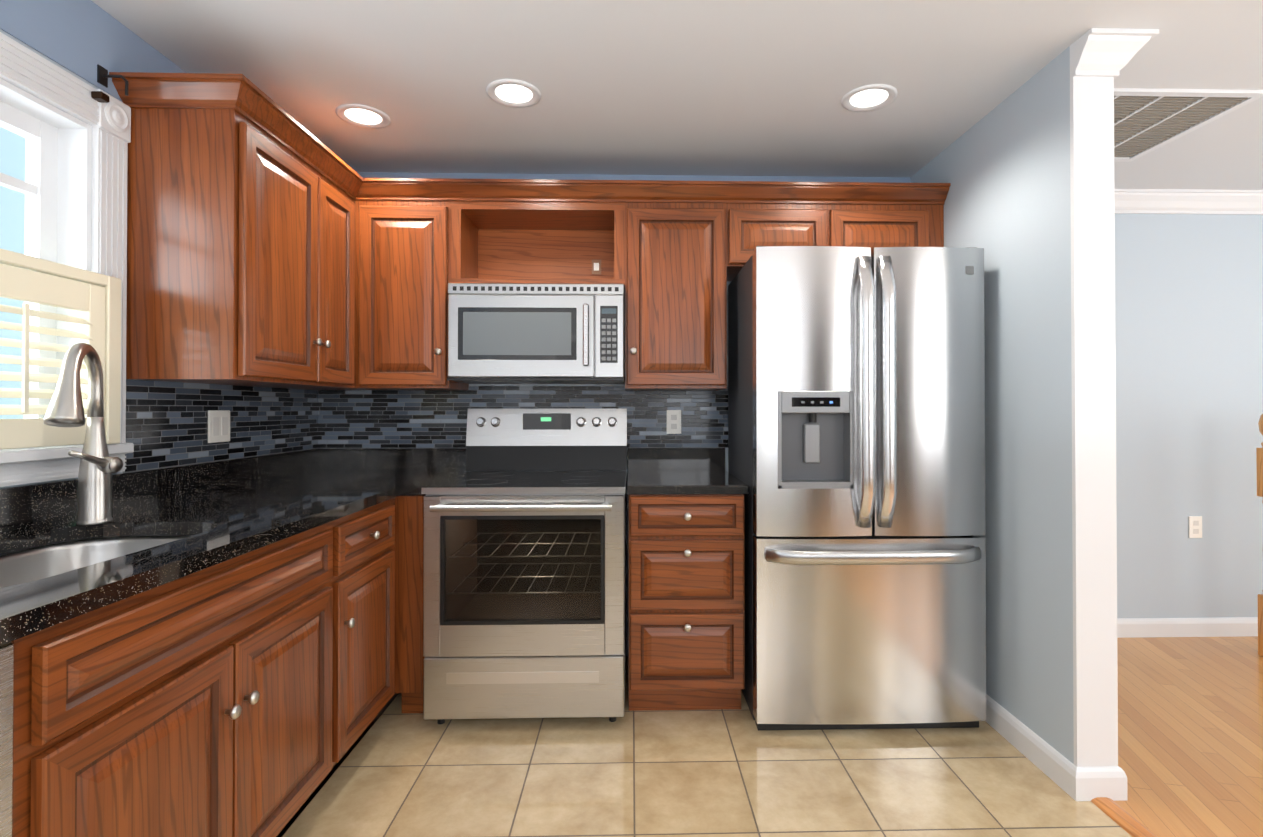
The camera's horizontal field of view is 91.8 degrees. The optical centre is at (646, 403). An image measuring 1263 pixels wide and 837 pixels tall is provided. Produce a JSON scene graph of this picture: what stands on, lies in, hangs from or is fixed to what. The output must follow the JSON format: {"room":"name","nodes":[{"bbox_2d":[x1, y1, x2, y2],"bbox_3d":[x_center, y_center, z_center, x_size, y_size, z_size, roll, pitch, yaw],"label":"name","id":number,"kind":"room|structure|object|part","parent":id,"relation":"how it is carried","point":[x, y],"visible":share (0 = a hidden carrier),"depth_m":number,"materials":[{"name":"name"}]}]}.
{"room":"kitchen","nodes":[
{"label":"kitchen","id":0,"kind":"room"},
{"bbox_2d":[0,0,186,101],"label":"wall","id":1,"kind":"structure","parent":0,"point":[82,38],"depth_m":1.69,"materials":[{"name":"blue paint"}]},
{"bbox_2d":[0,29,1262,656],"bbox_3d":[1.757,0.035,0.394,6.880,2.360,6.000,0,0,-1],"label":"wall","id":2,"kind":"structure","parent":0,"point":[1188,357],"depth_m":3.27,"materials":[{"name":"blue paint"}]},
{"bbox_2d":[0,32,133,486],"bbox_3d":[-1.597,-0.348,1.216,0.175,1.089,1.224,0,0,-1],"label":"window","id":3,"kind":"structure","parent":2,"relation":"in","point":[75,166],"depth_m":1.69,"materials":[{"name":"white wood"}]},
{"bbox_2d":[0,248,120,449],"bbox_3d":[-1.516,-0.127,1.242,0.050,0.473,1.035,0,0,-1],"label":"window shutter","id":4,"kind":"object","parent":3,"relation":"attached to","point":[94,298],"visible":0.75,"depth_m":1.56,"materials":[{"name":"beige wood"}]},
{"bbox_2d":[91,64,128,102],"bbox_3d":[-1.525,-0.907,1.736,0.074,0.115,0.070,0,0,-1],"label":"curtain bracket","id":5,"kind":"object","parent":2,"relation":"attached to","point":[103,76],"visible":0.94,"depth_m":1.75,"materials":[{"name":"black metal"}]},
{"bbox_2d":[117,76,324,387],"bbox_3d":[-1.399,-0.517,2.067,0.346,0.890,0.454,0,0,-1],"label":"upper cabinet","id":6,"kind":"object","parent":2,"relation":"attached to","point":[271,242],"depth_m":1.84,"materials":[{"name":"brown wood"}]},
{"bbox_3d":[-1.237,-0.470,2.078,0.021,0.773,0.432,0,0,-1],"label":"door","id":7,"kind":"part","parent":6,"relation":"part of","materials":[{"name":"brown wood"}]},
{"bbox_3d":[-0.128,-0.922,2.409,2.904,0.075,1.187,0,0,-1],"label":"crown","id":8,"kind":"part","parent":6,"relation":"part of","materials":[{"name":"brown wood"}]},
{"bbox_2d":[124,379,319,471],"bbox_3d":[-1.577,0.061,2.389,0.011,0.300,1.110,0,0,-1],"label":"tile backsplash","id":9,"kind":"structure","parent":2,"relation":"attached to","point":[166,424],"depth_m":2.18,"materials":[{"name":"tile"}]},
{"bbox_2d":[208,410,229,442],"bbox_3d":[-1.565,0.083,2.242,0.009,0.116,0.116,0,0,-1],"label":"light switch","id":10,"kind":"object","parent":9,"relation":"attached to","point":[218,425],"visible":1,"depth_m":2.23,"materials":[{"name":"white plastic"}]},
{"bbox_2d":[287,148,360,389],"bbox_3d":[-1.409,-0.514,2.470,0.346,0.890,0.351,0,0,-1],"label":"upper cabinet","id":11,"kind":"object","parent":2,"relation":"attached to","point":[342,185],"depth_m":2.49,"materials":[{"name":"brown wood"}]},
{"bbox_3d":[-1.246,-0.467,2.452,0.021,0.773,0.300,0,0,-1],"label":"door","id":12,"kind":"part","parent":11,"relation":"part of","materials":[{"name":"brown wood"}]},
{"bbox_2d":[361,176,472,389],"bbox_3d":[-1.051,-0.511,2.803,0.380,0.890,0.346,0,0,-1],"label":"upper cabinet","id":13,"kind":"object","parent":2,"relation":"attached to","point":[417,233],"depth_m":2.63,"materials":[{"name":"brown wood"}]},
{"bbox_3d":[-1.051,-0.466,2.641,0.372,0.773,0.021,0,0,-1],"label":"door","id":14,"kind":"part","parent":13,"relation":"part of","materials":[{"name":"brown wood"}]},
{"bbox_2d":[320,386,727,447],"bbox_3d":[-0.144,0.066,2.992,2.906,0.300,0.009,0,0,-1],"label":"tile backsplash","id":15,"kind":"structure","parent":2,"relation":"attached to","point":[348,418],"depth_m":2.97,"materials":[{"name":"tile"}]},
{"bbox_2d":[667,410,680,433],"bbox_3d":[0.133,0.089,2.990,0.072,0.116,0.008,0,0,-1],"label":"outlet","id":16,"kind":"object","parent":15,"relation":"attached to","point":[673,421],"visible":1,"depth_m":2.99,"materials":[{"name":"white plastic"}]},
{"bbox_2d":[621,180,732,390],"bbox_3d":[0.125,-0.511,2.832,0.446,0.890,0.346,0,0,-1],"label":"upper cabinet","id":17,"kind":"object","parent":2,"relation":"attached to","point":[677,236],"depth_m":2.66,"materials":[{"name":"brown wood"}]},
{"bbox_2d":[447,283,624,383],"bbox_3d":[-0.475,-0.303,2.774,0.745,0.412,0.424,0,0,-1],"label":"over-the-range microwave","id":18,"kind":"object","parent":17,"relation":"attached to","point":[508,333],"visible":1,"depth_m":2.59,"materials":[{"name":"silver metal"}]},
{"bbox_2d":[592,260,600,273],"bbox_3d":[-0.245,-0.664,2.973,0.045,0.070,0.012,0,0,-1],"label":"outlet","id":19,"kind":"object","parent":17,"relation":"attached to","point":[596,264],"depth_m":2.97,"materials":[{"name":"white plastic"}]},
{"bbox_3d":[0.129,-0.466,2.670,0.430,0.771,0.021,0,0,-1],"label":"door","id":20,"kind":"part","parent":17,"relation":"part of","materials":[{"name":"brown wood"}]},
{"bbox_2d":[733,181,832,278],"bbox_3d":[0.572,-0.780,2.845,0.449,0.352,0.346,0,0,-1],"label":"upper cabinet","id":21,"kind":"object","parent":2,"relation":"attached to","point":[765,213],"depth_m":2.67,"materials":[{"name":"brown wood"}]},
{"bbox_3d":[0.576,-0.732,2.683,0.434,0.239,0.021,0,0,-1],"label":"door","id":22,"kind":"part","parent":21,"relation":"part of","materials":[{"name":"brown wood"}]},
{"bbox_2d":[833,182,950,248],"bbox_3d":[1.055,-0.780,2.857,0.517,0.352,0.346,0,0,-1],"label":"upper cabinet","id":23,"kind":"object","parent":2,"relation":"attached to","point":[865,214],"depth_m":2.69,"materials":[{"name":"brown wood"}]},
{"bbox_3d":[1.025,-0.732,2.694,0.436,0.239,0.021,0,0,-1],"label":"door","id":24,"kind":"part","parent":23,"relation":"part of","materials":[{"name":"brown wood"}]},
{"bbox_2d":[1117,617,1257,637],"bbox_3d":[3.193,1.190,3.263,3.514,0.096,0.016,0,0,-1],"label":"baseboard","id":25,"kind":"structure","parent":2,"relation":"attached to","point":[1224,626],"depth_m":3.25,"materials":[{"name":"white wood"}]},
{"bbox_2d":[1115,189,1262,214],"bbox_3d":[3.157,-1.069,3.250,3.440,0.105,0.078,0,0,-1],"label":"crown molding","id":26,"kind":"structure","parent":2,"relation":"attached to","point":[1127,201],"depth_m":3.24,"materials":[{"name":"white wood"}]},
{"bbox_2d":[1189,516,1201,537],"bbox_3d":[2.926,0.658,3.264,0.072,0.116,0.008,0,0,-1],"label":"outlet","id":27,"kind":"object","parent":2,"relation":"attached to","point":[1195,526],"visible":1,"depth_m":3.26,"materials":[{"name":"white plastic"}]},
{"bbox_2d":[357,172,910,182],"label":"wall","id":28,"kind":"structure","parent":0,"point":[364,174],"depth_m":3.01,"materials":[{"name":"blue paint"}]},
{"bbox_2d":[91,0,1262,189],"bbox_3d":[1.757,-1.205,0.404,6.880,0.120,6.000,0,0,-1],"label":"ceiling","id":29,"kind":"structure","parent":0,"point":[705,87],"depth_m":2.08,"materials":[{"name":"white paint"}]},
{"bbox_2d":[335,104,389,128],"bbox_3d":[-1.112,-1.125,2.403,0.196,0.007,0.196,0,0,-1],"label":"recessed light","id":30,"kind":"object","parent":29,"relation":"in","point":[363,116],"visible":1,"depth_m":2.40,"materials":[{"name":"white"}]},
{"bbox_2d":[486,79,540,107],"bbox_3d":[-0.484,-1.127,2.228,0.196,0.007,0.196,0,0,-1],"label":"recessed light","id":31,"kind":"object","parent":29,"relation":"in","point":[513,93],"visible":1,"depth_m":2.22,"materials":[{"name":"white"}]},
{"bbox_2d":[841,84,896,111],"bbox_3d":[0.820,-1.126,2.261,0.196,0.007,0.196,0,0,-1],"label":"recessed light","id":32,"kind":"object","parent":29,"relation":"in","point":[870,97],"visible":1,"depth_m":2.25,"materials":[{"name":"white"}]},
{"bbox_2d":[1114,88,1262,161],"bbox_3d":[1.875,-1.122,2.502,0.720,0.012,0.610,0,0,-1],"label":"ceiling vent","id":33,"kind":"object","parent":29,"relation":"in","point":[1146,121],"visible":0.46,"depth_m":2.36,"materials":[{"name":"white metal"}]},
{"bbox_2d":[282,657,1131,836],"bbox_3d":[-0.118,1.264,0.262,3.125,0.100,5.850,0,0,-1],"label":"floor","id":34,"kind":"structure","parent":0,"point":[681,773],"depth_m":1.98,"materials":[{"name":"beige tile"}]},
{"bbox_2d":[0,642,13,836],"bbox_3d":[-1.203,0.780,0.594,0.572,0.871,0.590,0,0,-1],"label":"dishwasher","id":35,"kind":"object","parent":34,"relation":"on","point":[6,707],"visible":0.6,"depth_m":0.88,"materials":[{"name":"silver metal"}]},
{"bbox_2d":[111,496,402,823],"bbox_3d":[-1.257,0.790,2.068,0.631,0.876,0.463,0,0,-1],"label":"base cabinet","id":36,"kind":"object","parent":34,"relation":"on","point":[255,693],"depth_m":1.46,"materials":[{"name":"brown wood"}]},
{"bbox_3d":[-0.929,0.813,1.149,0.021,0.545,0.445,0,0,-1],"label":"door","id":37,"kind":"part","parent":36,"relation":"part of","materials":[{"name":"brown wood"}]},
{"bbox_2d":[31,530,332,745],"bbox_3d":[-0.934,0.448,1.379,0.021,0.150,0.900,0,0,-1],"label":"drawer front","id":38,"kind":"object","parent":36,"relation":"attached to","point":[82,668],"depth_m":1.16,"materials":[{"name":"brown wood"}]},
{"bbox_3d":[-0.940,0.817,1.604,0.021,0.545,0.445,0,0,-1],"label":"door","id":39,"kind":"part","parent":36,"relation":"part of","materials":[{"name":"brown wood"}]},
{"bbox_3d":[-0.952,0.821,2.086,0.021,0.545,0.440,0,0,-1],"label":"door","id":40,"kind":"part","parent":36,"relation":"part of","materials":[{"name":"brown wood"}]},
{"bbox_3d":[-0.952,0.454,2.089,0.021,0.150,0.440,0,0,-1],"label":"drawer","id":41,"kind":"part","parent":36,"relation":"part of","materials":[{"name":"brown wood"}]},
{"bbox_2d":[399,496,424,712],"bbox_3d":[-1.271,0.794,2.630,0.631,0.876,0.662,0,0,-1],"label":"base cabinet","id":42,"kind":"object","parent":34,"relation":"on","point":[411,658],"depth_m":2.36,"materials":[{"name":"brown wood"}]},
{"bbox_2d":[0,448,419,644],"bbox_3d":[-1.224,0.273,1.317,0.660,0.142,3.297,0,0,-1],"label":"countertop","id":43,"kind":"structure","parent":42,"relation":"on","point":[218,512],"depth_m":1.63,"materials":[{"name":"black stone"}]},
{"bbox_2d":[43,342,122,524],"bbox_3d":[-1.395,0.079,1.509,0.154,0.460,0.250,0,0,-1],"label":"faucet","id":44,"kind":"object","parent":43,"relation":"on","point":[98,465],"visible":1,"depth_m":1.57,"materials":[{"name":"silver metal"}]},
{"bbox_2d":[0,536,189,587],"bbox_3d":[-1.263,0.445,1.276,0.453,0.200,0.708,0,0,-1],"label":"sink","id":45,"kind":"object","parent":43,"relation":"in","point":[31,564],"visible":0.06,"depth_m":1.54,"materials":[{"name":"silver metal"}]},
{"bbox_2d":[408,448,465,495],"bbox_3d":[-0.891,0.284,2.658,0.071,0.142,0.632,0,0,-1],"label":"countertop","id":46,"kind":"structure","parent":42,"relation":"on","point":[429,466],"depth_m":2.95,"materials":[{"name":"black stone"}]},
{"bbox_2d":[421,409,626,723],"bbox_3d":[-0.469,0.626,2.602,0.761,1.211,0.741,0,0,-1],"label":"range","id":47,"kind":"object","parent":34,"relation":"on","point":[524,577],"visible":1,"depth_m":2.31,"materials":[{"name":"silver metal"}]},
{"bbox_2d":[629,495,744,710],"bbox_3d":[0.149,0.795,2.667,0.453,0.875,0.658,0,0,-1],"label":"base cabinet","id":48,"kind":"object","parent":34,"relation":"on","point":[686,606],"visible":1,"depth_m":2.37,"materials":[{"name":"brown wood"}]},
{"bbox_3d":[0.156,0.961,2.374,0.441,0.292,0.021,0,0,-1],"label":"drawer","id":49,"kind":"part","parent":48,"relation":"part of","materials":[{"name":"brown wood"}]},
{"bbox_3d":[0.156,0.664,2.376,0.441,0.270,0.021,0,0,-1],"label":"drawer","id":50,"kind":"part","parent":48,"relation":"part of","materials":[{"name":"brown wood"}]},
{"bbox_3d":[0.156,0.436,2.378,0.441,0.154,0.021,0,0,-1],"label":"drawer","id":51,"kind":"part","parent":48,"relation":"part of","materials":[{"name":"brown wood"}]},
{"bbox_2d":[627,448,748,494],"bbox_3d":[0.152,0.284,2.684,0.476,0.142,0.632,0,0,-1],"label":"countertop","id":52,"kind":"structure","parent":48,"relation":"on","point":[651,471],"depth_m":2.81,"materials":[{"name":"black stone"}]},
{"bbox_2d":[728,246,985,730],"bbox_3d":[0.831,0.317,2.586,0.861,1.823,0.766,0,0,-1],"label":"fridge","id":53,"kind":"object","parent":34,"relation":"on","point":[856,420],"visible":1,"depth_m":2.27,"materials":[{"name":"grey metal"}]},
{"bbox_3d":[0.623,-0.046,2.312,0.431,1.077,0.088,0,0,-1],"label":"door","id":54,"kind":"part","parent":53,"relation":"part of","materials":[{"name":"metal"}]},
{"bbox_3d":[0.838,0.844,2.310,0.861,0.683,0.088,0,0,-1],"label":"drawer","id":55,"kind":"part","parent":53,"relation":"part of","materials":[{"name":"metal"}]},
{"bbox_3d":[1.059,-0.046,2.323,0.418,1.077,0.088,0,0,-1],"label":"door","id":56,"kind":"part","parent":53,"relation":"part of","materials":[{"name":"metal"}]},
{"bbox_2d":[911,44,1117,766],"bbox_3d":[1.391,0.052,2.474,0.130,2.360,1.117,0,0,-1],"label":"wall","id":57,"kind":"structure","parent":0,"point":[1026,170],"depth_m":2.03,"materials":[{"name":"grey paint"}]},
{"bbox_2d":[986,694,1093,800],"bbox_3d":[1.318,1.183,2.455,0.016,0.096,1.134,0,0,-1],"label":"baseboard","id":58,"kind":"structure","parent":57,"relation":"attached to","point":[1071,779],"depth_m":2.04,"materials":[{"name":"white wood"}]},
{"bbox_2d":[1090,766,1127,800],"bbox_3d":[1.449,1.184,2.545,0.042,0.096,1.306,0,0,-1],"label":"baseboard","id":59,"kind":"structure","parent":57,"relation":"attached to","point":[1110,782],"depth_m":1.89,"materials":[{"name":"white wood"}]},
{"bbox_2d":[1073,28,1158,78],"bbox_3d":[1.489,-1.075,2.503,0.088,0.105,1.308,0,0,-1],"label":"crown molding","id":60,"kind":"structure","parent":57,"relation":"attached to","point":[1104,52],"depth_m":1.89,"materials":[{"name":"white wood"}]},
{"bbox_2d":[1115,636,1262,836],"bbox_3d":[3.319,1.265,0.423,3.755,0.100,6.000,0,0,-1],"label":"floor","id":61,"kind":"structure","parent":0,"point":[1190,736],"depth_m":2.28,"materials":[{"name":"brown wood"}]},
{"bbox_2d":[1091,797,1157,836],"bbox_3d":[1.459,1.203,-0.284,0.070,0.011,4.378,0,0,-1],"label":"threshold strip","id":62,"kind":"object","parent":61,"relation":"on","point":[1126,821],"depth_m":1.80,"materials":[{"name":"brown wood"}]},
{"bbox_2d":[1256,414,1262,656],"bbox_3d":[3.049,0.628,2.972,0.108,1.214,0.106,0,0,-1],"label":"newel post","id":63,"kind":"object","parent":61,"relation":"on","point":[1259,459],"visible":1,"depth_m":3.00,"materials":[{"name":"brown wood"}]},
{"label":"outside","id":64,"kind":"structure","parent":0,"visible":0},
{"bbox_2d":[0,127,25,418],"bbox_3d":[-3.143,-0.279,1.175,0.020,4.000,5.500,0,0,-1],"label":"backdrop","id":65,"kind":"structure","parent":64,"point":[5,211],"depth_m":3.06,"materials":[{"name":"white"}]}
]}

